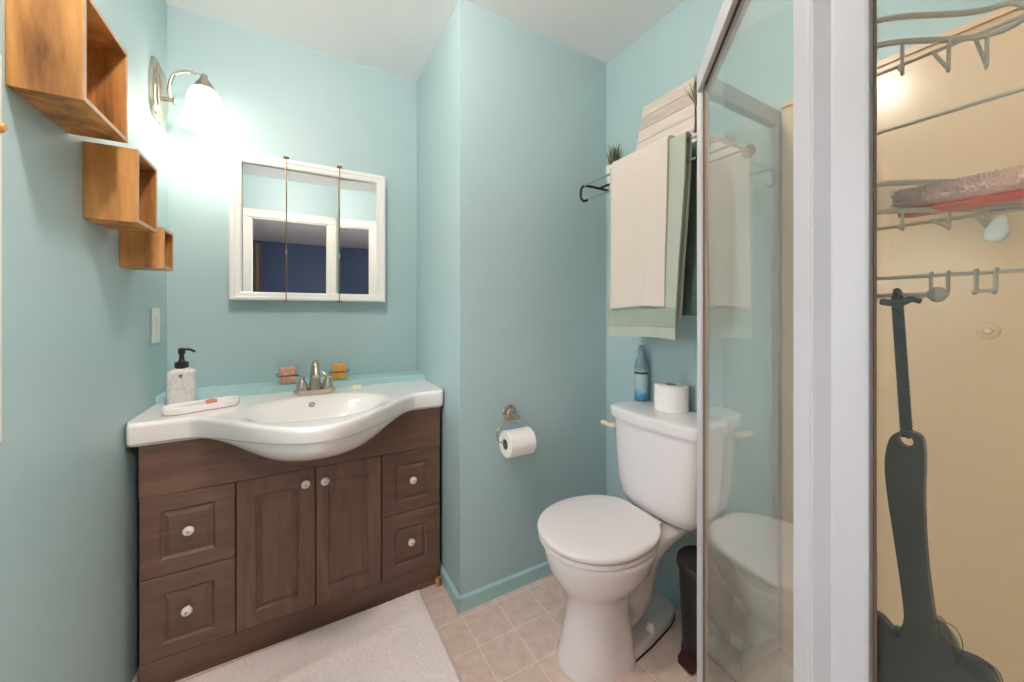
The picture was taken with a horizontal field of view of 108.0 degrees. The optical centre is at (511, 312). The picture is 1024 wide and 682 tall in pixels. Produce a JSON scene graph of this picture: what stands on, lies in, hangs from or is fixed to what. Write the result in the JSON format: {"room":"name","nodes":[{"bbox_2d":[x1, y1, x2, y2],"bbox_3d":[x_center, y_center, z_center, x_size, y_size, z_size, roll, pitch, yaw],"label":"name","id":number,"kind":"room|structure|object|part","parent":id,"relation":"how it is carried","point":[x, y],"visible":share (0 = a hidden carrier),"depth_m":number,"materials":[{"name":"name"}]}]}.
{"room":"bathroom","nodes":[
{"label":"bathroom","id":0,"kind":"room"},
{"bbox_2d":[0,0,166,681],"bbox_3d":[-0.893,-0.030,0.528,0.100,2.430,2.395,0,0,-30],"label":"wall","id":1,"kind":"structure","parent":0,"point":[80,362],"depth_m":0.87,"materials":[{"name":"teal paint"}]},
{"bbox_2d":[0,55,1,441],"bbox_3d":[-0.772,-0.111,0.363,0.086,0.670,0.603,0,0,-30],"label":"window","id":2,"kind":"structure","parent":1,"relation":"in","point":[0,55],"depth_m":0.64,"materials":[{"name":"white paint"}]},
{"bbox_2d":[0,121,7,133],"bbox_3d":[-0.826,-0.294,0.584,0.040,0.020,0.020,0,0,-30],"label":"peg","id":3,"kind":"object","parent":2,"relation":"attached to","point":[3,128],"visible":1,"depth_m":0.59,"materials":[{"name":"orange wood"}]},
{"bbox_2d":[6,0,127,142],"bbox_3d":[-0.929,-0.521,0.792,0.099,0.218,0.214,0,0,-30],"label":"cube shelf","id":4,"kind":"object","parent":1,"relation":"attached to","point":[63,57],"visible":1,"depth_m":0.72,"materials":[{"name":"brown wood"}]},
{"bbox_3d":[-0.879,-0.521,0.703,0.097,0.218,0.009,0,0,-30],"label":"panel","id":5,"kind":"part","parent":4,"relation":"part of","materials":[{"name":"brown wood"}]},
{"bbox_3d":[-0.930,-0.417,0.791,0.097,0.009,0.196,0,0,-30],"label":"panel","id":6,"kind":"part","parent":4,"relation":"part of","materials":[{"name":"brown wood"}]},
{"bbox_3d":[-0.981,-0.521,0.880,0.097,0.218,0.009,0,0,-30],"label":"panel","id":7,"kind":"part","parent":4,"relation":"part of","materials":[{"name":"brown wood"}]},
{"bbox_3d":[-0.930,-0.626,0.791,0.097,0.009,0.196,0,0,-30],"label":"panel","id":8,"kind":"part","parent":4,"relation":"part of","materials":[{"name":"brown wood"}]},
{"bbox_2d":[83,141,156,232],"bbox_3d":[-1.052,-0.328,1.007,0.099,0.189,0.154,0,0,-30],"label":"cube shelf","id":9,"kind":"object","parent":1,"relation":"attached to","point":[120,183],"visible":1,"depth_m":0.95,"materials":[{"name":"brown wood"}]},
{"bbox_3d":[-1.017,-0.328,0.944,0.097,0.189,0.009,0,0,-30],"label":"panel","id":10,"kind":"part","parent":9,"relation":"part of","materials":[{"name":"brown wood"}]},
{"bbox_3d":[-1.053,-0.237,1.006,0.097,0.009,0.136,0,0,-30],"label":"panel","id":11,"kind":"part","parent":9,"relation":"part of","materials":[{"name":"brown wood"}]},
{"bbox_3d":[-1.089,-0.328,1.069,0.097,0.189,0.009,0,0,-30],"label":"panel","id":12,"kind":"part","parent":9,"relation":"part of","materials":[{"name":"brown wood"}]},
{"bbox_3d":[-1.053,-0.417,1.006,0.097,0.009,0.136,0,0,-30],"label":"panel","id":13,"kind":"part","parent":9,"relation":"part of","materials":[{"name":"brown wood"}]},
{"bbox_2d":[119,227,173,270],"bbox_3d":[-1.146,-0.199,1.171,0.099,0.126,0.104,0,0,-30],"label":"cube shelf","id":14,"kind":"object","parent":1,"relation":"attached to","point":[137,250],"visible":0.83,"depth_m":1.13,"materials":[{"name":"brown wood"}]},
{"bbox_3d":[-1.147,-0.141,1.170,0.097,0.009,0.086,0,0,-30],"label":"panel","id":15,"kind":"part","parent":14,"relation":"part of","materials":[{"name":"brown wood"}]},
{"bbox_3d":[-1.171,-0.199,1.212,0.097,0.126,0.009,0,0,-30],"label":"panel","id":16,"kind":"part","parent":14,"relation":"part of","materials":[{"name":"brown wood"}]},
{"bbox_2d":[151,308,159,343],"bbox_3d":[-1.314,0.050,1.373,0.010,0.130,0.078,0,0,-30],"label":"light switch","id":17,"kind":"object","parent":1,"relation":"attached to","point":[155,312],"visible":1,"depth_m":1.36,"materials":[{"name":"white plastic"}]},
{"bbox_2d":[149,56,230,136],"bbox_3d":[-1.230,-0.824,1.441,0.224,0.216,0.164,0,0,-30],"label":"wall sconce","id":18,"kind":"object","parent":1,"relation":"attached to","point":[202,113],"visible":1,"depth_m":1.41,"materials":[{"name":"white glass"}]},
{"bbox_3d":[-1.316,-0.822,1.391,0.024,0.212,0.148,0,0,-30],"label":"plate","id":19,"kind":"part","parent":18,"relation":"part of","materials":[{"name":"silver metal"}]},
{"bbox_3d":[-1.292,-0.800,1.406,0.038,0.024,0.024,0,0,-30],"label":"mount stem","id":20,"kind":"part","parent":18,"relation":"part of","materials":[{"name":"silver metal"}]},
{"bbox_3d":[-1.252,-0.866,1.428,0.110,0.131,0.012,0,0,-30],"label":"arm","id":21,"kind":"part","parent":18,"relation":"part of","materials":[{"name":"silver metal"}]},
{"bbox_3d":[-1.204,-0.799,1.456,0.164,0.148,0.164,0,0,-30],"label":"lamp shade","id":22,"kind":"part","parent":18,"relation":"part of","materials":[{"name":"white glass"}]},
{"bbox_2d":[167,5,416,386],"bbox_3d":[-0.980,-0.030,1.801,1.017,2.430,0.100,0,0,-30],"label":"wall","id":23,"kind":"structure","parent":0,"point":[279,98],"depth_m":1.69,"materials":[{"name":"teal paint"}]},
{"bbox_2d":[155,370,424,403],"bbox_3d":[-0.917,0.749,1.692,1.017,0.872,0.152,0,0,-30],"label":"trim ledge","id":24,"kind":"object","parent":23,"relation":"attached to","point":[246,389],"visible":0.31,"depth_m":1.60,"materials":[{"name":"teal"}]},
{"bbox_2d":[275,365,298,384],"bbox_3d":[-0.984,0.273,1.629,0.084,0.078,0.084,0,0,-38],"label":"jar","id":25,"kind":"object","parent":24,"relation":"on","point":[285,373],"visible":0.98,"depth_m":1.61,"materials":[{"name":"clear glass"}]},
{"bbox_2d":[329,361,349,380],"bbox_3d":[-0.806,0.273,1.737,0.084,0.078,0.084,0,0,-20],"label":"jar","id":26,"kind":"object","parent":24,"relation":"on","point":[339,369],"visible":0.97,"depth_m":1.71,"materials":[{"name":"clear glass"}]},
{"bbox_2d":[229,149,384,302],"bbox_3d":[-0.923,-0.369,1.735,0.633,0.647,0.072,0,0,-30],"label":"mirror cabinet","id":27,"kind":"object","parent":23,"relation":"attached to","point":[299,231],"visible":1,"depth_m":1.70,"materials":[{"name":"white wood"}]},
{"bbox_3d":[-1.085,-0.364,1.635,0.159,0.558,0.003,0,0,-30],"label":"mirror panel","id":28,"kind":"part","parent":27,"relation":"part of","materials":[{"name":"silver metal"}]},
{"bbox_3d":[-1.004,-0.369,1.654,0.004,0.641,0.004,0,0,42],"label":"divider rod","id":29,"kind":"part","parent":27,"relation":"part of","materials":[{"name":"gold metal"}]},
{"bbox_3d":[-0.922,-0.364,1.728,0.215,0.558,0.003,0,0,-30],"label":"mirror panel","id":30,"kind":"part","parent":27,"relation":"part of","materials":[{"name":"silver metal"}]},
{"bbox_3d":[-0.817,-0.369,1.761,0.004,0.641,0.004,0,0,-12],"label":"divider rod","id":31,"kind":"part","parent":27,"relation":"part of","materials":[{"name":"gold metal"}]},
{"bbox_3d":[-0.754,-0.364,1.825,0.170,0.558,0.003,0,0,-25],"label":"mirror panel","id":32,"kind":"part","parent":27,"relation":"part of","materials":[{"name":"silver metal"}]},
{"bbox_2d":[165,0,683,81],"bbox_3d":[-0.070,-1.276,1.000,1.999,0.060,2.395,0,0,-30],"label":"ceiling","id":33,"kind":"structure","parent":0,"point":[395,37],"depth_m":1.59,"materials":[{"name":"white paint"}]},
{"bbox_2d":[133,574,742,681],"bbox_3d":[-0.070,1.214,1.000,1.999,0.060,2.395,0,0,-30],"label":"floor","id":34,"kind":"structure","parent":0,"point":[513,636],"depth_m":1.34,"materials":[{"name":"beige tile"}]},
{"bbox_2d":[138,407,439,681],"bbox_3d":[-0.795,0.798,1.495,0.968,0.772,0.308,0,0,-30],"label":"vanity cabinet","id":35,"kind":"object","parent":34,"relation":"on","point":[242,552],"visible":0.99,"depth_m":1.32,"materials":[{"name":"brown wood"}]},
{"bbox_3d":[-1.044,0.957,1.195,0.030,0.030,0.032,0,0,-30],"label":"knob","id":36,"kind":"part","parent":35,"relation":"part of","materials":[{"name":"beige ceramic"}]},
{"bbox_3d":[-1.054,0.967,1.218,0.240,0.258,0.019,0,0,-30],"label":"drawer","id":37,"kind":"part","parent":35,"relation":"part of","materials":[{"name":"brown wood"}]},
{"bbox_3d":[-1.054,0.708,1.218,0.240,0.253,0.019,0,0,-30],"label":"drawer","id":38,"kind":"part","parent":35,"relation":"part of","materials":[{"name":"brown wood"}]},
{"bbox_3d":[-1.041,0.702,1.197,0.030,0.030,0.032,0,0,-30],"label":"knob","id":39,"kind":"part","parent":35,"relation":"part of","materials":[{"name":"beige ceramic"}]},
{"bbox_3d":[-0.844,0.839,1.339,0.238,0.515,0.019,0,0,-30],"label":"door","id":40,"kind":"part","parent":35,"relation":"part of","materials":[{"name":"brown wood"}]},
{"bbox_2d":[125,379,443,461],"bbox_3d":[-0.724,0.423,1.358,1.010,0.167,0.616,0,0,-30],"label":"sink","id":41,"kind":"object","parent":35,"relation":"in","point":[284,426],"visible":0.9,"depth_m":1.20,"materials":[{"name":"white ceramic"}]},
{"bbox_2d":[166,348,196,405],"bbox_3d":[-1.202,0.235,1.355,0.082,0.209,0.069,0,0,-30],"label":"soap dispenser","id":42,"kind":"object","parent":41,"relation":"on","point":[181,381],"visible":0.86,"depth_m":1.33,"materials":[{"name":"white ceramic"}]},
{"bbox_2d":[166,367,196,405],"bbox_3d":[-1.204,0.271,1.356,0.080,0.138,0.066,0,0,-30],"label":"bottle","id":43,"kind":"object","parent":42,"relation":"attached to","point":[181,382],"depth_m":1.33,"materials":[{"name":"white stone"}]},
{"bbox_2d":[160,396,239,415],"bbox_3d":[-1.085,0.327,1.305,0.090,0.024,0.219,0,0,36],"label":"soap tray","id":44,"kind":"object","parent":41,"relation":"on","point":[226,401],"visible":0.98,"depth_m":1.28,"materials":[{"name":"white"}]},
{"bbox_2d":[169,398,216,408],"bbox_3d":[-1.106,0.322,1.294,0.022,0.026,0.128,0,0,37],"label":"toothbrush","id":45,"kind":"object","parent":44,"relation":"in","point":[213,400],"visible":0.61,"depth_m":1.30,"materials":[{"name":"grey plastic"}]},
{"bbox_2d":[290,360,335,395],"bbox_3d":[-0.808,0.267,1.540,0.145,0.145,0.138,0,0,21],"label":"faucet","id":46,"kind":"object","parent":41,"relation":"on","point":[315,388],"visible":1,"depth_m":1.53,"materials":[{"name":"silver metal"}]},
{"bbox_3d":[-0.861,0.292,1.526,0.047,0.059,0.047,0,0,-30],"label":"handle","id":47,"kind":"part","parent":46,"relation":"part of","materials":[{"name":"silver metal"}]},
{"bbox_3d":[-0.821,0.330,1.549,0.156,0.020,0.054,0,0,-30],"label":"plate","id":48,"kind":"part","parent":46,"relation":"part of","materials":[{"name":"silver metal"}]},
{"bbox_3d":[-0.801,0.258,1.516,0.049,0.127,0.126,0,0,-30],"label":"spout","id":49,"kind":"part","parent":46,"relation":"part of","materials":[{"name":"silver metal"}]},
{"bbox_3d":[-0.780,0.292,1.573,0.047,0.059,0.047,0,0,-30],"label":"handle","id":50,"kind":"part","parent":46,"relation":"part of","materials":[{"name":"silver metal"}]},
{"bbox_2d":[352,384,360,389],"bbox_3d":[-0.686,0.330,1.641,0.036,0.018,0.024,0,0,-38],"label":"soap bar","id":51,"kind":"object","parent":41,"relation":"on","point":[358,386],"visible":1,"depth_m":1.63,"materials":[{"name":"beige"}]},
{"bbox_3d":[-0.755,0.628,1.361,0.030,0.030,0.032,0,0,-30],"label":"knob","id":52,"kind":"part","parent":35,"relation":"part of","materials":[{"name":"beige ceramic"}]},
{"bbox_3d":[-0.700,0.631,1.393,0.030,0.030,0.032,0,0,-30],"label":"knob","id":53,"kind":"part","parent":35,"relation":"part of","materials":[{"name":"beige ceramic"}]},
{"bbox_3d":[-0.636,0.839,1.458,0.233,0.515,0.019,0,0,-30],"label":"door","id":54,"kind":"part","parent":35,"relation":"part of","materials":[{"name":"brown wood"}]},
{"bbox_3d":[-0.427,0.967,1.578,0.242,0.258,0.019,0,0,-30],"label":"drawer","id":55,"kind":"part","parent":35,"relation":"part of","materials":[{"name":"brown wood"}]},
{"bbox_3d":[-0.427,0.708,1.578,0.242,0.253,0.019,0,0,-30],"label":"drawer","id":56,"kind":"part","parent":35,"relation":"part of","materials":[{"name":"brown wood"}]},
{"bbox_3d":[-0.420,0.959,1.553,0.030,0.030,0.032,0,0,-30],"label":"knob","id":57,"kind":"part","parent":35,"relation":"part of","materials":[{"name":"beige ceramic"}]},
{"bbox_3d":[-0.414,0.702,1.556,0.030,0.030,0.032,0,0,-30],"label":"knob","id":58,"kind":"part","parent":35,"relation":"part of","materials":[{"name":"beige ceramic"}]},
{"bbox_2d":[185,590,462,681],"bbox_3d":[-0.593,1.168,1.099,0.867,0.032,0.639,0,0,-30],"label":"bath mat","id":59,"kind":"object","parent":34,"relation":"on","point":[399,639],"visible":1,"depth_m":1.26,"materials":[{"name":"white fabric"}]},
{"bbox_2d":[436,575,440,586],"bbox_3d":[-0.319,1.167,1.612,0.028,0.034,0.024,0,0,-30],"label":"scrap","id":60,"kind":"object","parent":34,"relation":"on","point":[438,578],"visible":1,"depth_m":1.60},
{"bbox_2d":[537,400,727,681],"bbox_3d":[0.402,0.784,1.343,0.634,0.801,0.433,0,0,-30],"label":"toilet","id":61,"kind":"object","parent":34,"relation":"on","point":[605,552],"visible":0.98,"depth_m":1.27,"materials":[{"name":"white ceramic"}]},
{"bbox_3d":[0.296,0.772,1.311,0.412,0.016,0.376,0,0,-30],"label":"seat","id":62,"kind":"part","parent":61,"relation":"part of","materials":[{"name":"white plastic"}]},
{"bbox_3d":[0.295,0.748,1.310,0.415,0.025,0.382,0,0,-30],"label":"lid","id":63,"kind":"part","parent":61,"relation":"part of","materials":[{"name":"white plastic"}]},
{"bbox_3d":[0.305,0.983,1.307,0.407,0.404,0.368,0,0,-30],"label":"bowl","id":64,"kind":"part","parent":61,"relation":"part of","materials":[{"name":"white ceramic"}]},
{"bbox_3d":[0.399,0.466,1.548,0.065,0.030,0.031,0,0,32],"label":"flush lever","id":65,"kind":"part","parent":61,"relation":"part of","materials":[{"name":"beige plastic"}]},
{"bbox_2d":[634,345,647,401],"bbox_3d":[0.561,0.264,1.618,0.058,0.241,0.058,0,0,-11],"label":"spray bottle","id":66,"kind":"object","parent":61,"relation":"on","point":[641,365],"visible":1,"depth_m":1.60,"materials":[{"name":"blue plastic"}]},
{"bbox_3d":[0.475,1.167,1.405,0.363,0.036,0.200,0,0,-30],"label":"foot plate","id":67,"kind":"part","parent":61,"relation":"part of","materials":[{"name":"white ceramic"}]},
{"bbox_3d":[0.581,0.405,1.434,0.232,0.044,0.414,0,0,-30],"label":"tank lid","id":68,"kind":"part","parent":61,"relation":"part of","materials":[{"name":"white ceramic"}]},
{"bbox_3d":[0.588,0.602,1.438,0.215,0.348,0.386,0,0,-30],"label":"tank","id":69,"kind":"part","parent":61,"relation":"part of","materials":[{"name":"white ceramic"}]},
{"bbox_2d":[654,381,688,413],"bbox_3d":[0.625,0.333,1.459,0.124,0.100,0.124,0,0,-30],"label":"toilet roll","id":70,"kind":"object","parent":61,"relation":"on","point":[669,397],"visible":1,"depth_m":1.41,"materials":[{"name":"white paper"}]},
{"bbox_2d":[676,545,735,677],"bbox_3d":[0.664,1.016,1.278,0.184,0.337,0.183,0,0,18],"label":"pedal bin","id":71,"kind":"object","parent":34,"relation":"on","point":[722,573],"visible":0.78,"depth_m":1.22,"materials":[{"name":"black plastic"}]},
{"bbox_3d":[0.664,0.864,1.278,0.183,0.032,0.183,0,0,-30],"label":"lid","id":72,"kind":"part","parent":71,"relation":"part of","materials":[{"name":"black plastic"}]},
{"bbox_2d":[697,0,1023,681],"bbox_3d":[0.690,0.263,0.649,0.830,1.843,0.829,0,0,-30],"label":"shower enclosure","id":73,"kind":"object","parent":34,"relation":"on","point":[965,350],"visible":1,"depth_m":0.81,"materials":[{"name":"beige"}]},
{"bbox_3d":[0.516,0.214,1.004,0.026,1.710,0.026,0,0,38],"label":"corner post","id":74,"kind":"part","parent":73,"relation":"part of","materials":[{"name":"white metal"}]},
{"bbox_3d":[0.428,-0.616,0.720,0.012,0.050,0.582,0,0,15],"label":"header rail","id":75,"kind":"part","parent":73,"relation":"part of","materials":[{"name":"white metal"}]},
{"bbox_3d":[0.440,-0.620,0.717,0.012,0.030,0.582,0,0,15],"label":"header rail","id":76,"kind":"part","parent":73,"relation":"part of","materials":[{"name":"white metal"}]},
{"bbox_3d":[0.449,-0.607,0.715,0.010,0.044,0.582,0,0,15],"label":"header rail","id":77,"kind":"part","parent":73,"relation":"part of","materials":[{"name":"white metal"}]},
{"bbox_3d":[0.690,-0.616,1.104,0.377,0.050,0.024,0,0,-30],"label":"header rail","id":78,"kind":"part","parent":73,"relation":"part of","materials":[{"name":"white metal"}]},
{"bbox_3d":[0.690,1.054,1.104,0.377,0.030,0.024,0,0,-30],"label":"sill rail","id":79,"kind":"part","parent":73,"relation":"part of","materials":[{"name":"white metal"}]},
{"bbox_3d":[0.361,0.214,0.432,0.022,1.710,0.022,0,0,38],"label":"corner post","id":80,"kind":"part","parent":73,"relation":"part of","materials":[{"name":"white metal"}]},
{"bbox_2d":[877,0,1023,302],"bbox_3d":[0.420,-0.334,0.420,0.128,0.648,0.224,0,0,-30],"label":"shower caddy","id":81,"kind":"object","parent":73,"relation":"hanging from","point":[937,294],"visible":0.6,"depth_m":0.40,"materials":[{"name":"grey metal"}]},
{"bbox_3d":[0.440,-0.019,0.464,0.018,0.018,0.138,0,0,-30],"label":"towel arm","id":82,"kind":"part","parent":81,"relation":"part of","materials":[{"name":"grey metal"}]},
{"bbox_2d":[877,288,1002,681],"bbox_3d":[0.457,0.280,0.428,0.024,0.618,0.136,0,0,-30],"label":"bath brush","id":83,"kind":"object","parent":81,"relation":"hanging from","point":[916,650],"visible":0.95,"depth_m":0.42,"materials":[{"name":"grey plastic"}]},
{"bbox_3d":[0.453,0.062,0.432,0.011,0.165,0.018,0,0,-30],"label":"cord","id":84,"kind":"part","parent":83,"relation":"part of","materials":[{"name":"grey fabric"}]},
{"bbox_3d":[0.453,0.062,0.432,0.011,0.165,0.018,0,0,-30],"label":"cord","id":85,"kind":"part","parent":83,"relation":"part of","materials":[{"name":"black plastic"}]},
{"bbox_3d":[0.453,0.062,0.432,0.011,0.165,0.019,0,0,-30],"label":"cord","id":86,"kind":"part","parent":83,"relation":"part of","materials":[{"name":"black plastic"}]},
{"bbox_2d":[877,178,1023,230],"bbox_3d":[0.433,-0.115,0.431,0.095,0.054,0.200,0,0,-30],"label":"basket","id":87,"kind":"object","parent":81,"relation":"on","point":[1015,206],"depth_m":0.40,"materials":[{"name":"grey metal"}]},
{"bbox_2d":[877,0,1023,76],"bbox_3d":[0.433,-0.290,0.431,0.095,0.063,0.200,0,0,-30],"label":"basket","id":88,"kind":"object","parent":81,"relation":"on","point":[950,41],"depth_m":0.40,"materials":[{"name":"grey metal"}]},
{"bbox_2d":[889,165,1023,217],"bbox_3d":[0.501,-0.123,0.333,0.048,0.037,0.229,0,0,-30],"label":"scrub brush","id":89,"kind":"object","parent":81,"relation":"on","point":[1005,186],"visible":0.99,"depth_m":0.38,"materials":[{"name":"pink plastic"}]},
{"bbox_2d":[982,215,1009,241],"bbox_3d":[0.482,-0.083,0.370,0.009,0.027,0.017,0,0,-30],"label":"tag","id":90,"kind":"object","parent":81,"relation":"hanging from","point":[998,229],"visible":1,"depth_m":0.37,"materials":[{"name":"white plastic"}]},
{"bbox_2d":[417,0,605,595],"bbox_3d":[-0.002,-0.030,2.005,0.882,2.430,0.719,0,0,-30],"label":"wall","id":91,"kind":"structure","parent":0,"point":[511,117],"depth_m":1.63,"materials":[{"name":"teal paint"}]},
{"bbox_2d":[440,561,460,613],"bbox_3d":[-0.323,1.155,1.664,0.014,0.060,0.473,0,0,-30],"label":"baseboard","id":92,"kind":"structure","parent":91,"relation":"attached to","point":[452,592],"depth_m":1.54,"materials":[{"name":"teal paint"}]},
{"bbox_2d":[457,561,552,613],"bbox_3d":[0.131,1.155,1.659,0.796,0.060,0.014,0,0,-30],"label":"baseboard","id":93,"kind":"structure","parent":91,"relation":"attached to","point":[472,599],"depth_m":1.56,"materials":[{"name":"teal paint"}]},
{"bbox_2d":[496,405,519,442],"bbox_3d":[0.003,0.461,1.550,0.184,0.134,0.074,0,0,-30],"label":"paper holder","id":94,"kind":"object","parent":91,"relation":"attached to","point":[509,411],"visible":0.79,"depth_m":1.56,"materials":[{"name":"silver metal"}]},
{"bbox_3d":[0.017,0.482,1.526,0.184,0.092,0.007,0,0,-30],"label":"roll arm","id":95,"kind":"part","parent":94,"relation":"part of","materials":[{"name":"silver metal"}]},
{"bbox_3d":[0.013,0.433,1.546,0.025,0.029,0.057,0,0,-30],"label":"post","id":96,"kind":"part","parent":94,"relation":"part of","materials":[{"name":"silver metal"}]},
{"bbox_2d":[499,426,535,457],"bbox_3d":[0.023,0.534,1.529,0.118,0.107,0.107,0,0,-30],"label":"toilet roll","id":97,"kind":"object","parent":94,"relation":"hanging from","point":[520,441],"visible":0.97,"depth_m":1.50,"materials":[{"name":"white paper"}]},
{"bbox_2d":[606,0,1005,646],"bbox_3d":[0.933,-0.030,1.161,0.100,2.430,1.676,0,0,-30],"label":"wall","id":98,"kind":"structure","parent":0,"point":[758,62],"depth_m":1.31,"materials":[{"name":"teal paint"}]},
{"bbox_2d":[579,133,755,201],"bbox_3d":[0.559,-0.525,1.441,0.269,0.095,0.598,0,0,-30],"label":"towel rack","id":99,"kind":"object","parent":98,"relation":"attached to","point":[748,150],"visible":0.55,"depth_m":1.27,"materials":[{"name":"silver metal"}]},
{"bbox_2d":[601,143,629,187],"bbox_3d":[0.453,-0.652,1.637,0.111,0.192,0.118,0,0,-30],"label":"potted plant","id":100,"kind":"object","parent":99,"relation":"on","point":[615,156],"visible":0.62,"depth_m":1.62,"materials":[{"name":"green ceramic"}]},
{"bbox_3d":[0.450,-0.597,1.637,0.074,0.082,0.074,0,0,-30],"label":"pot","id":101,"kind":"part","parent":100,"relation":"part of","materials":[{"name":"white ceramic"}]},
{"bbox_3d":[0.452,-0.550,1.379,0.009,0.010,0.544,0,0,-30],"label":"shelf rod","id":102,"kind":"part","parent":99,"relation":"part of","materials":[{"name":"silver metal"}]},
{"bbox_2d":[608,131,691,339],"bbox_3d":[0.480,-0.241,1.330,0.044,0.668,0.334,0,0,-30],"label":"bath towel","id":103,"kind":"object","parent":99,"relation":"hanging from","point":[648,321],"visible":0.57,"depth_m":1.22,"materials":[{"name":"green fabric"}]},
{"bbox_2d":[610,135,674,307],"bbox_3d":[0.470,-0.301,1.347,0.062,0.573,0.256,0,0,-30],"label":"hand towel","id":104,"kind":"object","parent":103,"relation":"on","point":[639,179],"visible":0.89,"depth_m":1.32,"materials":[{"name":"beige fabric"}]},
{"bbox_3d":[0.523,-0.550,1.420,0.009,0.010,0.544,0,0,-30],"label":"shelf rod","id":105,"kind":"part","parent":99,"relation":"part of","materials":[{"name":"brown metal"}]},
{"bbox_2d":[636,76,696,150],"bbox_3d":[0.617,-0.727,1.495,0.097,0.342,0.275,0,0,-30],"label":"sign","id":106,"kind":"object","parent":99,"relation":"on","point":[672,113],"visible":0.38,"depth_m":1.49,"materials":[{"name":"white wood"}]},
{"bbox_2d":[679,75,696,141],"bbox_3d":[0.643,-0.689,1.299,0.097,0.265,0.132,0,0,4],"label":"potted plant","id":107,"kind":"object","parent":99,"relation":"on","point":[694,97],"visible":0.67,"depth_m":1.29,"materials":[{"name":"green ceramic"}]},
{"bbox_2d":[682,141,696,315],"bbox_3d":[0.597,-0.277,1.291,0.041,0.591,0.163,0,0,-30],"label":"bath towel","id":108,"kind":"object","parent":99,"relation":"hanging from","point":[689,308],"visible":0.17,"depth_m":1.25,"materials":[{"name":"green fabric"}]},
{"bbox_3d":[0.588,-0.550,1.458,0.009,0.010,0.544,0,0,-30],"label":"shelf rod","id":109,"kind":"part","parent":99,"relation":"part of","materials":[{"name":"brown metal"}]},
{"bbox_3d":[0.653,-0.550,1.495,0.009,0.010,0.544,0,0,-30],"label":"shelf rod","id":110,"kind":"part","parent":99,"relation":"part of","materials":[{"name":"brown metal"}]},
{"bbox_2d":[654,574,755,656],"bbox_3d":[0.649,1.155,1.541,0.014,0.060,0.707,0,0,-30],"label":"baseboard","id":111,"kind":"structure","parent":98,"relation":"attached to","point":[740,644],"depth_m":1.49,"materials":[{"name":"teal"}]}
]}

